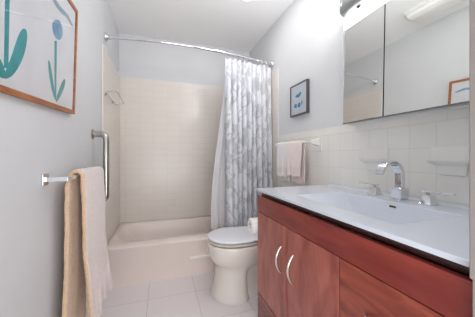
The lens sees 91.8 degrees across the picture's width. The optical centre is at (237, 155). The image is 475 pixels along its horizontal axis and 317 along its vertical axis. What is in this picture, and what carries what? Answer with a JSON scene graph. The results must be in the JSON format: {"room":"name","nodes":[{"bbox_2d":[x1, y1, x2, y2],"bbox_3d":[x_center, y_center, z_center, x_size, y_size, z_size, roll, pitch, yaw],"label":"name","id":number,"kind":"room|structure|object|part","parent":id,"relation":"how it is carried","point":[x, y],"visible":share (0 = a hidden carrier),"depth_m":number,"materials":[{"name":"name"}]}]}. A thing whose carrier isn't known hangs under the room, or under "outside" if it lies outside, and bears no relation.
{"room":"bathroom","nodes":[
{"label":"bathroom","id":0,"kind":"room"},
{"bbox_2d":[0,0,118,316],"bbox_3d":[-0.972,-0.160,1.337,0.100,2.480,2.850,0,0,-18],"label":"wall","id":1,"kind":"structure","parent":0,"point":[36,140],"depth_m":0.92,"materials":[{"name":"paint"}]},
{"bbox_2d":[0,0,77,113],"bbox_3d":[-0.711,-0.457,0.785,0.045,0.580,0.890,0,0,-18],"label":"framed picture","id":2,"kind":"object","parent":1,"relation":"attached to","point":[38,38],"visible":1,"depth_m":0.85,"materials":[{"name":"white paper"}]},
{"bbox_2d":[41,167,86,185],"bbox_3d":[-0.826,0.095,1.195,0.087,0.048,0.578,0,0,-18],"label":"towel bar","id":3,"kind":"object","parent":1,"relation":"attached to","point":[45,179],"visible":0.56,"depth_m":0.94,"materials":[{"name":"silver metal"}]},
{"bbox_3d":[-0.780,0.095,0.931,0.008,0.048,0.048,0,0,-18],"label":"wall plate","id":4,"kind":"part","parent":3,"relation":"part of","materials":[{"name":"silver metal"}]},
{"bbox_3d":[-0.739,0.095,0.945,0.079,0.018,0.022,0,0,-18],"label":"post","id":5,"kind":"part","parent":3,"relation":"part of","materials":[{"name":"silver metal"}]},
{"bbox_2d":[91,129,108,201],"bbox_3d":[-0.956,0.079,1.611,0.104,0.538,0.076,0,0,-18],"label":"grab bar","id":6,"kind":"object","parent":1,"relation":"attached to","point":[94,133],"visible":0.61,"depth_m":1.60,"materials":[{"name":"silver metal"}]},
{"bbox_2d":[102,44,119,243],"bbox_3d":[-1.210,0.092,2.227,0.009,1.975,0.810,0,0,-18],"label":"tiled wall","id":7,"kind":"structure","parent":1,"relation":"attached to","point":[110,77],"depth_m":2.16,"materials":[{"name":"beige tile"}]},
{"bbox_2d":[105,91,123,104],"bbox_3d":[-1.101,-0.514,2.068,0.100,0.037,0.427,0,0,-18],"label":"wire rack","id":8,"kind":"object","parent":7,"relation":"attached to","point":[106,93],"visible":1,"depth_m":2.01,"materials":[{"name":"silver metal"}]},
{"bbox_2d":[104,32,273,67],"bbox_3d":[-0.361,-0.993,2.166,1.575,0.095,0.138,0,0,-19],"label":"shower rod","id":9,"kind":"object","parent":1,"relation":"attached to","point":[107,37],"visible":0.98,"depth_m":2.05,"materials":[{"name":"silver metal"}]},
{"bbox_2d":[211,79,225,230],"bbox_3d":[0.039,-0.098,2.375,0.642,1.675,0.081,0,0,-26],"label":"liner","id":10,"kind":"object","parent":9,"relation":"hanging from","point":[218,208],"visible":0.12,"depth_m":2.28,"materials":[{"name":"white plastic"}]},
{"bbox_2d":[62,166,112,316],"bbox_3d":[-0.787,0.479,1.232,0.133,0.836,0.488,0,0,-18],"label":"bath towel","id":11,"kind":"object","parent":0,"point":[87,281],"visible":0.99,"depth_m":1.14,"materials":[{"name":"beige fabric"}]},
{"bbox_2d":[100,272,257,316],"bbox_3d":[0.056,1.110,0.914,1.783,0.060,4.300,0,0,-18],"label":"floor","id":12,"kind":"structure","parent":0,"point":[187,296],"depth_m":1.70,"materials":[{"name":"tile"}]},
{"bbox_2d":[107,215,215,287],"bbox_3d":[-0.462,0.917,2.469,1.561,0.325,0.801,0,0,-18],"label":"bathtub","id":13,"kind":"object","parent":12,"relation":"on","point":[140,252],"visible":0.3,"depth_m":2.05,"materials":[{"name":"beige ceramic"}]},
{"bbox_2d":[208,226,257,304],"bbox_3d":[0.143,0.698,1.897,0.776,0.765,0.470,0,0,-18],"label":"toilet","id":14,"kind":"object","parent":12,"relation":"on","point":[233,250],"visible":0.56,"depth_m":1.70,"materials":[{"name":"beige ceramic"}]},
{"bbox_3d":[0.019,0.658,1.856,0.512,0.022,0.376,0,0,-18],"label":"seat","id":15,"kind":"part","parent":14,"relation":"part of","materials":[{"name":"beige plastic"}]},
{"bbox_3d":[0.019,0.632,1.856,0.513,0.029,0.378,0,0,-18],"label":"lid","id":16,"kind":"part","parent":14,"relation":"part of","materials":[{"name":"white plastic"}]},
{"bbox_2d":[258,193,472,316],"bbox_3d":[0.536,0.649,1.019,0.583,0.863,1.052,0,0,-18],"label":"vanity cabinet","id":17,"kind":"object","parent":12,"relation":"on","point":[309,265],"visible":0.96,"depth_m":0.78,"materials":[{"name":"brown wood"}]},
{"bbox_3d":[0.301,0.963,0.941,0.020,0.234,1.052,0,0,-18],"label":"rail","id":18,"kind":"part","parent":17,"relation":"part of","materials":[{"name":"brown wood"}]},
{"bbox_3d":[0.190,0.594,1.275,0.020,0.498,0.348,0,0,-18],"label":"door","id":19,"kind":"part","parent":17,"relation":"part of","materials":[{"name":"brown wood"}]},
{"bbox_3d":[0.205,0.521,1.151,0.037,0.139,0.013,0,0,-18],"label":"handle","id":20,"kind":"part","parent":17,"relation":"part of","materials":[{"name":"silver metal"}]},
{"bbox_3d":[0.240,0.521,1.046,0.037,0.139,0.013,0,0,-18],"label":"handle","id":21,"kind":"part","parent":17,"relation":"part of","materials":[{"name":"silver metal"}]},
{"bbox_3d":[0.300,0.594,0.945,0.020,0.498,0.337,0,0,-18],"label":"door","id":22,"kind":"part","parent":17,"relation":"part of","materials":[{"name":"brown wood"}]},
{"bbox_2d":[256,182,468,266],"bbox_3d":[0.547,0.231,1.027,0.558,0.174,1.059,0,0,-18],"label":"sink","id":23,"kind":"object","parent":17,"relation":"in","point":[442,231],"depth_m":0.89,"materials":[{"name":"white ceramic"}]},
{"bbox_3d":[0.700,0.173,1.221,0.054,0.058,0.119,0,0,-18],"label":"tap handle","id":24,"kind":"part","parent":23,"relation":"part of","materials":[{"name":"silver metal"}]},
{"bbox_2d":[375,161,410,200],"bbox_3d":[0.701,0.112,1.045,0.160,0.181,0.060,0,0,-18],"label":"faucet","id":25,"kind":"object","parent":23,"relation":"on","point":[399,192],"visible":1,"depth_m":1.04,"materials":[{"name":"silver metal"}]},
{"bbox_3d":[0.693,0.084,1.042,0.143,0.125,0.038,0,0,-18],"label":"spout","id":26,"kind":"part","parent":25,"relation":"part of","materials":[{"name":"silver metal"}]},
{"bbox_3d":[0.800,0.173,0.922,0.054,0.058,0.119,0,0,-18],"label":"tap handle","id":27,"kind":"part","parent":23,"relation":"part of","materials":[{"name":"silver metal"}]},
{"bbox_3d":[0.801,0.147,0.918,0.020,0.006,0.110,0,0,-18],"label":"lever","id":28,"kind":"part","parent":23,"relation":"part of","materials":[{"name":"silver metal"}]},
{"bbox_3d":[0.410,0.464,0.613,0.020,0.238,0.352,0,0,-18],"label":"drawer","id":29,"kind":"part","parent":17,"relation":"part of","materials":[{"name":"brown wood"}]},
{"bbox_3d":[0.155,0.443,1.488,0.143,0.040,0.078,0,0,-18],"label":"toilet roll holder","id":30,"kind":"object","parent":17,"relation":"attached to","visible":0},
{"bbox_2d":[248,218,257,233],"bbox_3d":[0.132,0.457,1.515,0.103,0.100,0.100,0,0,-18],"label":"toilet roll","id":31,"kind":"object","parent":30,"relation":"hanging from","point":[253,228],"visible":0.52,"depth_m":1.48,"materials":[{"name":"paper"}]},
{"bbox_2d":[119,33,248,86],"bbox_3d":[-0.607,-0.160,2.907,1.583,2.480,0.100,0,0,-18],"label":"wall","id":32,"kind":"structure","parent":0,"point":[137,59],"depth_m":2.79,"materials":[{"name":"paint"}]},
{"bbox_2d":[120,77,223,222],"bbox_3d":[-0.590,-0.058,2.855,1.565,1.675,0.009,0,0,-18],"label":"tiled wall","id":33,"kind":"structure","parent":32,"relation":"attached to","point":[169,131],"depth_m":2.76,"materials":[{"name":"beige tile"}]},
{"bbox_2d":[108,0,293,51],"bbox_3d":[-0.173,-1.440,1.602,1.783,0.080,2.850,0,0,-18],"label":"ceiling","id":34,"kind":"structure","parent":0,"point":[239,25],"depth_m":2.38,"materials":[{"name":"paint"}]},
{"bbox_2d":[225,57,272,226],"bbox_3d":[0.131,-0.013,2.278,0.545,1.867,0.162,0,0,-24],"label":"shower curtain","id":35,"kind":"object","parent":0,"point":[248,126],"visible":0.81,"depth_m":2.27,"materials":[{"name":"grey fabric"}]},
{"bbox_2d":[249,0,346,135],"bbox_3d":[0.625,-0.160,1.868,0.100,2.480,2.850,0,0,-18],"label":"wall","id":36,"kind":"structure","parent":0,"point":[306,41],"depth_m":1.85,"materials":[{"name":"paint"}]},
{"bbox_2d":[290,79,309,117],"bbox_3d":[0.527,-0.484,1.964,0.026,0.272,0.255,0,0,-18],"label":"framed print","id":37,"kind":"object","parent":36,"relation":"attached to","point":[300,92],"visible":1,"depth_m":1.93,"materials":[{"name":"grey paper"}]},
{"bbox_3d":[0.518,-0.484,1.961,0.002,0.249,0.232,0,0,-18],"label":"glass","id":38,"kind":"part","parent":37,"relation":"part of","materials":[{"name":"white"}]},
{"bbox_2d":[339,0,388,29],"bbox_3d":[0.768,-0.839,1.030,0.158,0.163,0.749,0,0,-18],"label":"vanity light","id":39,"kind":"object","parent":36,"relation":"attached to","point":[353,11],"visible":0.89,"depth_m":1.27,"materials":[{"name":"white"}]},
{"bbox_2d":[271,68,468,206],"bbox_3d":[0.571,0.092,1.860,0.009,1.975,2.630,0,0,-18],"label":"tiled wall","id":40,"kind":"structure","parent":36,"relation":"attached to","point":[338,162],"depth_m":1.21,"materials":[{"name":"white tile"}]},
{"bbox_2d":[275,136,321,150],"bbox_3d":[0.489,-0.090,1.976,0.072,0.110,0.630,0,0,-18],"label":"towel bar","id":41,"kind":"object","parent":40,"relation":"attached to","point":[317,142],"visible":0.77,"depth_m":1.70,"materials":[{"name":"white"}]},
{"bbox_2d":[277,142,290,181],"bbox_3d":[0.420,0.054,2.107,0.050,0.355,0.193,0,0,-18],"label":"hand towel","id":42,"kind":"object","parent":41,"relation":"hanging from","point":[282,148],"visible":0.85,"depth_m":2.09,"materials":[{"name":"white fabric"}]},
{"bbox_2d":[287,140,305,183],"bbox_3d":[0.483,0.052,1.913,0.057,0.357,0.206,0,0,-18],"label":"hand towel","id":43,"kind":"object","parent":41,"relation":"hanging from","point":[296,149],"visible":0.98,"depth_m":1.88,"materials":[{"name":"white fabric"}]},
{"bbox_3d":[0.574,-0.105,1.708,0.064,0.058,0.042,0,0,-18],"label":"post","id":44,"kind":"part","parent":41,"relation":"part of","materials":[{"name":"white ceramic"}]},
{"bbox_3d":[0.608,-0.090,1.720,0.008,0.110,0.070,0,0,-18],"label":"plate","id":45,"kind":"part","parent":41,"relation":"part of","materials":[{"name":"white ceramic"}]},
{"bbox_2d":[359,148,388,170],"bbox_3d":[0.742,0.019,1.264,0.043,0.122,0.162,0,0,-18],"label":"soap shelf","id":46,"kind":"object","parent":40,"relation":"attached to","point":[373,157],"visible":0.8,"depth_m":1.26,"materials":[{"name":"white ceramic"}]},
{"bbox_2d":[359,159,388,170],"bbox_3d":[0.742,0.049,1.264,0.043,0.063,0.162,0,0,-18],"label":"tray","id":47,"kind":"object","parent":46,"relation":"on","point":[371,164],"depth_m":1.26,"materials":[{"name":"white ceramic"}]},
{"bbox_3d":[0.759,-0.009,1.269,0.007,0.066,0.156,0,0,-18],"label":"plate","id":48,"kind":"part","parent":46,"relation":"part of","materials":[{"name":"white ceramic"}]},
{"bbox_2d":[426,145,468,176],"bbox_3d":[0.854,0.019,0.927,0.043,0.122,0.162,0,0,-18],"label":"soap shelf","id":49,"kind":"object","parent":40,"relation":"attached to","point":[449,160],"visible":0.9,"depth_m":0.93,"materials":[{"name":"white ceramic"}]},
{"bbox_2d":[426,160,468,176],"bbox_3d":[0.854,0.049,0.927,0.043,0.063,0.162,0,0,-18],"label":"tray","id":50,"kind":"object","parent":49,"relation":"on","point":[445,167],"depth_m":0.92,"materials":[{"name":"white ceramic"}]},
{"bbox_3d":[0.871,-0.009,0.932,0.007,0.066,0.156,0,0,-18],"label":"plate","id":51,"kind":"part","parent":49,"relation":"part of","materials":[{"name":"white ceramic"}]},
{"bbox_2d":[278,108,468,140],"bbox_3d":[0.700,-0.173,1.471,0.010,0.051,1.810,0,0,-18],"label":"trim","id":52,"kind":"structure","parent":36,"relation":"attached to","point":[459,113],"depth_m":1.21,"materials":[{"name":"beige tile"}]},
{"bbox_2d":[342,0,468,124],"bbox_3d":[0.794,-0.470,1.040,0.102,0.569,0.753,0,0,-18],"label":"medicine cabinet","id":53,"kind":"object","parent":36,"relation":"attached to","point":[404,58],"visible":1,"depth_m":1.03,"materials":[{"name":"silver metal"}]},
{"bbox_3d":[0.645,-0.473,1.385,0.026,0.563,0.004,0,0,-18],"label":"edge trim","id":54,"kind":"part","parent":53,"relation":"part of","materials":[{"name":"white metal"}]},
{"bbox_2d":[343,3,384,122],"bbox_3d":[0.680,-0.475,1.257,0.016,0.558,0.259,0,0,-18],"label":"mirror","id":55,"kind":"object","parent":53,"relation":"attached to","point":[364,41],"depth_m":1.24,"materials":[{"name":"clear glass"}]},
{"bbox_3d":[0.685,-0.473,1.259,0.020,0.563,0.261,0,0,-18],"label":"mirror door","id":56,"kind":"part","parent":53,"relation":"part of","materials":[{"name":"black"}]},
{"bbox_2d":[384,0,468,115],"bbox_3d":[0.799,-0.475,0.900,0.016,0.558,0.481,0,0,-18],"label":"mirror","id":57,"kind":"object","parent":53,"relation":"attached to","point":[426,42],"depth_m":0.95,"materials":[{"name":"clear glass"}]},
{"bbox_3d":[0.258,-0.160,0.307,1.583,2.480,0.120,0,0,-18],"label":"wall","id":58,"kind":"structure","parent":0,"visible":0},
{"bbox_2d":[469,0,474,279],"bbox_3d":[0.439,-0.371,0.412,0.010,1.197,0.034,0,0,-18],"label":"trim","id":59,"kind":"structure","parent":58,"relation":"attached to","point":[471,2],"depth_m":0.42,"materials":[{"name":"grey paint"}]},
{"bbox_2d":[473,280,474,316],"bbox_3d":[0.010,0.055,0.224,0.960,2.050,0.120,0,0,-18],"label":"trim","id":60,"kind":"structure","parent":58,"relation":"attached to","point":[473,280],"depth_m":0.43,"materials":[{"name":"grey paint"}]}
]}

